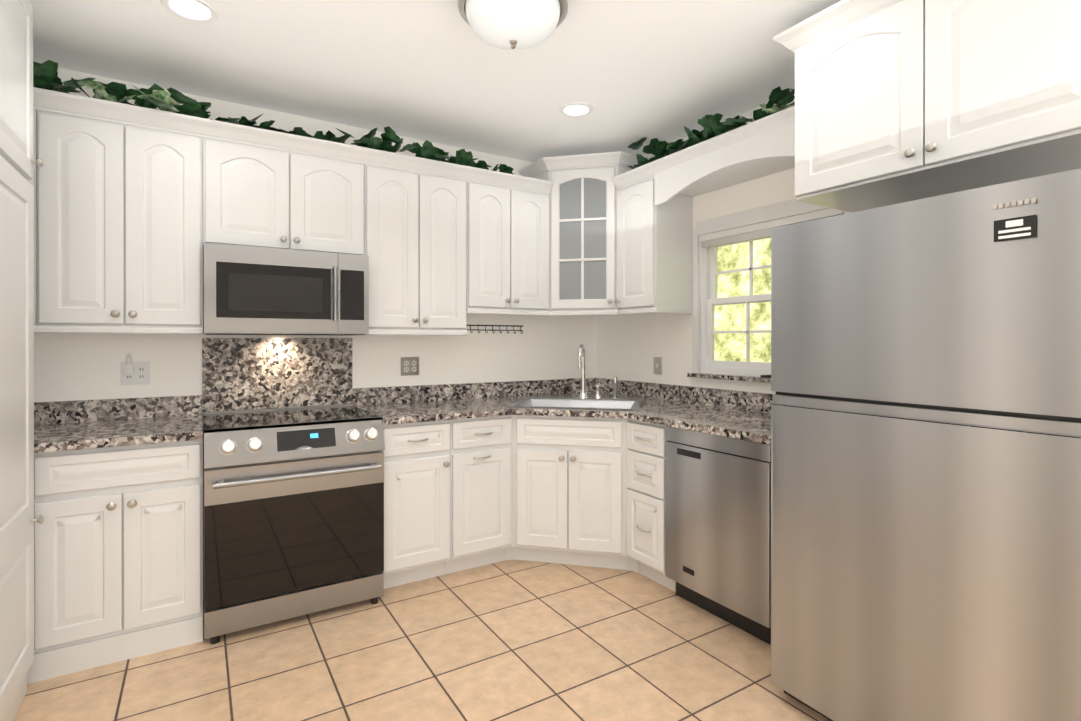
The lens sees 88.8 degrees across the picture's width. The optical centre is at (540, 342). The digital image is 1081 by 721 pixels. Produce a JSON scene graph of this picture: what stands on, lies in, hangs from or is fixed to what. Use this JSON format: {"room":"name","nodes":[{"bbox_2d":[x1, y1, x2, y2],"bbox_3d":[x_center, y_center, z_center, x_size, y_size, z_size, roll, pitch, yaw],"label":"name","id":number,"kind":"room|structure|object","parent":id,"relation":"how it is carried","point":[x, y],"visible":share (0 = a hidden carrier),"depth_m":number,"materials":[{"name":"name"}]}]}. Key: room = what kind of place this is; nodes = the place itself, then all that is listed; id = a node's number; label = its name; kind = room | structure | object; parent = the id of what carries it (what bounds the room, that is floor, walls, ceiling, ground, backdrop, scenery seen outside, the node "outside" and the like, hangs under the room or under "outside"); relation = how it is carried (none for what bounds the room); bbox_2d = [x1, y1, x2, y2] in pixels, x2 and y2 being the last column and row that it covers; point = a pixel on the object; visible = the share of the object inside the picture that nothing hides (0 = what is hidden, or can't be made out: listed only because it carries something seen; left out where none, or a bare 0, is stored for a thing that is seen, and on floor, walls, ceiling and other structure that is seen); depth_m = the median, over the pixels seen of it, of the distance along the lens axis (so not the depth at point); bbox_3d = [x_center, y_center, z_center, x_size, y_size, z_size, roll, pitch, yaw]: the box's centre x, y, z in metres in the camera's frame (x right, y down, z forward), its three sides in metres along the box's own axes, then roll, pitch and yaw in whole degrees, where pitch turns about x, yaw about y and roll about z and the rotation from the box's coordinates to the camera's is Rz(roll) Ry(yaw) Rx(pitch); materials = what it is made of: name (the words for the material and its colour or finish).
{"room":"kitchen","nodes":[
{"label":"kitchen","id":0,"kind":"room"},
{"bbox_2d":[34,68,595,425],"bbox_3d":[-1.200,-0.003,3.341,3.980,2.590,0.100,0,0,-32],"label":"wall","id":1,"kind":"structure","parent":0,"point":[70,367],"depth_m":3.35,"materials":[{"name":"paint"}]},
{"bbox_2d":[26,109,36,324],"bbox_3d":[-2.441,-0.538,2.295,0.565,0.935,0.362,0,0,-32],"label":"upper cabinet","id":2,"kind":"object","parent":1,"relation":"attached to","point":[33,182],"visible":0.04,"depth_m":2.33,"materials":[{"name":"white wood"}]},
{"bbox_2d":[37,110,202,326],"bbox_3d":[-1.945,-0.539,2.603,0.598,0.935,0.362,0,0,-32],"label":"upper cabinet","id":3,"kind":"object","parent":1,"relation":"attached to","point":[119,227],"visible":1,"depth_m":2.46,"materials":[{"name":"white wood"}]},
{"bbox_2d":[120,353,149,384],"bbox_3d":[-2.019,0.134,2.749,0.120,0.158,0.038,0,0,-32],"label":"electrical outlet","id":4,"kind":"object","parent":1,"relation":"attached to","point":[135,373],"visible":0.98,"depth_m":2.76,"materials":[{"name":"grey plastic"}]},
{"bbox_2d":[202,137,363,254],"bbox_3d":[-1.366,-0.738,2.962,0.762,0.538,0.362,0,0,-32],"label":"upper cabinet","id":5,"kind":"object","parent":1,"relation":"attached to","point":[256,196],"visible":1,"depth_m":2.81,"materials":[{"name":"white wood"}]},
{"bbox_2d":[203,242,368,335],"bbox_3d":[-1.343,-0.252,2.926,0.758,0.427,0.446,0,0,-32],"label":"microwave","id":6,"kind":"object","parent":5,"relation":"attached to","point":[250,290],"visible":1,"depth_m":2.75,"materials":[{"name":"silver metal"}]},
{"bbox_2d":[401,357,418,375],"bbox_3d":[-0.828,0.154,3.507,0.120,0.116,0.007,0,0,-32],"label":"electrical outlet","id":7,"kind":"object","parent":1,"relation":"attached to","point":[409,365],"visible":1,"depth_m":3.50,"materials":[{"name":"silver metal"}]},
{"bbox_2d":[364,164,465,329],"bbox_3d":[-0.781,-0.540,3.326,0.612,0.935,0.362,0,0,-32],"label":"upper cabinet","id":8,"kind":"object","parent":1,"relation":"attached to","point":[414,237],"visible":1,"depth_m":3.19,"materials":[{"name":"white wood"}]},
{"bbox_2d":[33,0,901,194],"bbox_3d":[-0.377,-1.104,2.012,3.775,0.242,3.017,0,0,-32],"label":"crown molding","id":9,"kind":"structure","parent":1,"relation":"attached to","point":[836,17],"depth_m":2.75,"materials":[{"name":"white wood"}]},
{"bbox_2d":[33,60,794,173],"bbox_3d":[-0.671,-1.157,2.477,3.669,0.283,2.018,0,0,-32],"label":"ivy garland","id":10,"kind":"object","parent":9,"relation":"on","point":[46,77],"visible":0.52,"depth_m":2.77},
{"bbox_2d":[466,325,522,333],"bbox_3d":[-0.347,-0.089,3.788,0.540,0.058,0.036,0,0,-32],"label":"hook rail","id":11,"kind":"object","parent":1,"relation":"attached to","point":[513,326],"visible":0.73,"depth_m":3.83,"materials":[{"name":"metal"}]},
{"bbox_2d":[466,181,548,310],"bbox_3d":[-0.267,-0.609,3.645,0.594,0.800,0.362,0,0,-32],"label":"upper cabinet","id":12,"kind":"object","parent":1,"relation":"attached to","point":[507,248],"visible":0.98,"depth_m":3.50,"materials":[{"name":"white wood"}]},
{"bbox_2d":[535,166,631,310],"bbox_3d":[0.332,-0.689,3.849,0.635,0.960,0.646,0,0,-32],"label":"upper cabinet","id":13,"kind":"object","parent":1,"relation":"attached to","point":[582,238],"visible":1,"depth_m":3.62,"materials":[{"name":"white wood"}]},
{"bbox_2d":[13,560,829,720],"bbox_3d":[0.145,1.327,1.177,3.980,0.060,5.200,0,0,-32],"label":"floor","id":14,"kind":"structure","parent":0,"point":[514,640],"depth_m":2.21,"materials":[{"name":"tile"}]},
{"bbox_2d":[0,0,43,720],"bbox_3d":[-1.937,0.003,1.576,0.662,2.585,0.758,0,0,-32],"label":"pantry","id":15,"kind":"object","parent":14,"relation":"on","point":[17,519],"visible":1,"depth_m":1.86,"materials":[{"name":"white wood"}]},
{"bbox_2d":[27,440,202,683],"bbox_3d":[-2.108,0.857,2.328,1.163,0.875,0.662,0,0,-32],"label":"base cabinet","id":16,"kind":"object","parent":14,"relation":"on","point":[118,554],"visible":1,"depth_m":2.23,"materials":[{"name":"white wood"}]},
{"bbox_2d":[203,404,384,643],"bbox_3d":[-1.258,0.831,2.792,0.762,0.925,0.723,0,0,-32],"label":"range","id":17,"kind":"object","parent":14,"relation":"on","point":[293,512],"visible":1,"depth_m":2.53,"materials":[{"name":"silver metal"}]},
{"bbox_2d":[381,420,449,588],"bbox_3d":[-0.799,0.855,3.141,0.379,0.875,0.662,0,0,-32],"label":"base cabinet","id":18,"kind":"object","parent":14,"relation":"on","point":[416,501],"visible":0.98,"depth_m":2.90,"materials":[{"name":"white wood"}]},
{"bbox_2d":[445,415,511,573],"bbox_3d":[-0.476,0.855,3.342,0.378,0.875,0.660,0,0,-32],"label":"base cabinet","id":19,"kind":"object","parent":14,"relation":"on","point":[480,491],"visible":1,"depth_m":3.09,"materials":[{"name":"white wood"}]},
{"bbox_2d":[505,415,638,572],"bbox_3d":[0.257,0.854,3.550,1.082,0.875,1.082,0,0,-32],"label":"base cabinet","id":20,"kind":"object","parent":14,"relation":"on","point":[569,490],"visible":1,"depth_m":3.12,"materials":[{"name":"white wood"}]},
{"bbox_2d":[34,338,637,452],"bbox_3d":[-0.996,0.197,3.014,3.776,0.438,0.668,0,0,-32],"label":"backsplash","id":21,"kind":"structure","parent":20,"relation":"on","point":[249,373],"depth_m":3.01,"materials":[{"name":"stone"}]},
{"bbox_2d":[510,382,771,444],"bbox_3d":[0.536,0.345,3.077,1.106,0.141,2.100,0,0,-32],"label":"countertop","id":22,"kind":"structure","parent":20,"relation":"on","point":[743,415],"depth_m":3.12,"materials":[{"name":"stone"}]},
{"bbox_2d":[506,396,641,409],"bbox_3d":[0.233,0.475,3.444,0.766,0.200,0.594,0,0,13],"label":"sink","id":23,"kind":"object","parent":22,"relation":"in","point":[578,403],"visible":0.17,"depth_m":3.57,"materials":[{"name":"white ceramic"}]},
{"bbox_2d":[577,344,618,399],"bbox_3d":[0.345,0.194,3.622,0.296,0.361,0.206,0,0,-32],"label":"faucet","id":24,"kind":"object","parent":22,"relation":"on","point":[581,359],"visible":1,"depth_m":3.63,"materials":[{"name":"silver metal"}]},
{"bbox_2d":[627,419,675,591],"bbox_3d":[0.801,0.855,3.073,0.660,0.875,0.297,0,0,-32],"label":"base cabinet","id":25,"kind":"object","parent":14,"relation":"on","point":[646,498],"visible":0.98,"depth_m":2.90,"materials":[{"name":"white wood"}]},
{"bbox_2d":[666,426,770,644],"bbox_3d":[1.039,0.857,2.686,0.608,0.872,0.607,0,0,-32],"label":"dishwasher","id":26,"kind":"object","parent":14,"relation":"on","point":[718,525],"visible":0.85,"depth_m":2.49,"materials":[{"name":"silver metal"}]},
{"bbox_2d":[771,168,1080,720],"bbox_3d":[1.407,0.443,1.862,0.851,1.704,0.855,0,0,-32],"label":"fridge","id":27,"kind":"object","parent":14,"relation":"on","point":[926,463],"visible":1,"depth_m":1.55,"materials":[{"name":"silver metal"}]},
{"bbox_2d":[29,0,841,161],"bbox_3d":[0.145,-1.343,1.172,3.980,0.100,5.200,0,0,-32],"label":"ceiling","id":28,"kind":"structure","parent":0,"point":[444,73],"depth_m":2.56,"materials":[{"name":"paint"}]},
{"bbox_2d":[160,0,218,23],"bbox_3d":[-1.355,-1.290,2.136,0.194,0.010,0.194,0,0,-32],"label":"recessed light","id":29,"kind":"object","parent":28,"relation":"in","point":[201,11],"visible":0.98,"depth_m":2.14,"materials":[{"name":"plastic"}]},
{"bbox_2d":[458,0,567,49],"bbox_3d":[-0.101,-1.190,2.043,0.406,0.210,0.406,0,0,-32],"label":"dome light","id":30,"kind":"object","parent":28,"relation":"attached to","point":[514,24],"visible":1,"depth_m":1.98,"materials":[{"name":"white glass"}]},
{"bbox_2d":[559,102,593,117],"bbox_3d":[0.199,-1.292,3.072,0.194,0.010,0.194,0,0,-32],"label":"recessed light","id":31,"kind":"object","parent":28,"relation":"in","point":[576,109],"visible":1,"depth_m":3.07,"materials":[{"name":"plastic"}]},
{"bbox_2d":[596,94,794,393],"bbox_3d":[1.793,-0.001,2.198,0.100,2.590,5.000,0,0,-32],"label":"wall","id":32,"kind":"structure","parent":0,"point":[630,347],"depth_m":3.59,"materials":[{"name":"paint"}]},
{"bbox_2d":[34,307,691,335],"bbox_3d":[-0.835,-0.122,2.736,3.758,0.169,0.694,0,0,-32],"label":"molding","id":33,"kind":"structure","parent":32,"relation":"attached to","point":[107,329],"depth_m":3.19,"materials":[{"name":"white wood"}]},
{"bbox_2d":[615,178,692,309],"bbox_3d":[0.706,-0.608,3.506,0.362,0.800,0.350,0,0,-32],"label":"upper cabinet","id":34,"kind":"object","parent":32,"relation":"attached to","point":[654,255],"visible":1,"depth_m":3.39,"materials":[{"name":"white wood"}]},
{"bbox_2d":[654,357,661,374],"bbox_3d":[0.785,0.158,3.713,0.012,0.116,0.072,0,0,-32],"label":"light switch","id":35,"kind":"object","parent":32,"relation":"attached to","point":[657,365],"visible":1,"depth_m":3.71,"materials":[{"name":"silver metal"}]},
{"bbox_2d":[654,122,794,205],"bbox_3d":[1.103,-0.910,2.900,0.326,0.195,1.095,0,0,-32],"label":"valance","id":36,"kind":"object","parent":32,"relation":"attached to","point":[764,154],"visible":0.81,"depth_m":2.91,"materials":[{"name":"white wood"}]},
{"bbox_2d":[687,373,770,382],"bbox_3d":[1.207,0.204,3.023,0.074,0.024,1.000,0,0,-32],"label":"window sill","id":37,"kind":"structure","parent":32,"relation":"attached to","point":[734,377],"depth_m":3.17,"materials":[{"name":"stone"}]},
{"bbox_2d":[692,199,850,376],"bbox_3d":[1.249,-0.275,3.048,0.097,0.935,0.990,0,0,-32],"label":"window","id":38,"kind":"structure","parent":32,"relation":"in","point":[703,361],"depth_m":3.29,"materials":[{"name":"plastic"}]},
{"bbox_2d":[699,208,843,346],"bbox_3d":[1.219,-0.314,3.029,0.047,0.684,0.896,0,0,-32],"label":"window blind","id":39,"kind":"object","parent":38,"relation":"attached to","point":[752,231],"visible":0.79,"depth_m":3.09,"materials":[{"name":"white plastic"}]},
{"bbox_2d":[795,0,1080,212],"bbox_3d":[1.496,-0.870,1.949,0.662,0.610,0.930,0,0,-32],"label":"upper cabinet","id":40,"kind":"object","parent":32,"relation":"attached to","point":[902,101],"visible":0.98,"depth_m":1.80,"materials":[{"name":"white wood"}]},
{"label":"outside","id":41,"kind":"structure","parent":0,"visible":0},
{"bbox_2d":[714,238,770,362],"bbox_3d":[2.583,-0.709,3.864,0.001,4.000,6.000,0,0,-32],"label":"window glass","id":42,"kind":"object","parent":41,"point":[730,346],"depth_m":5.06,"materials":[{"name":"clear glass"}]}
]}

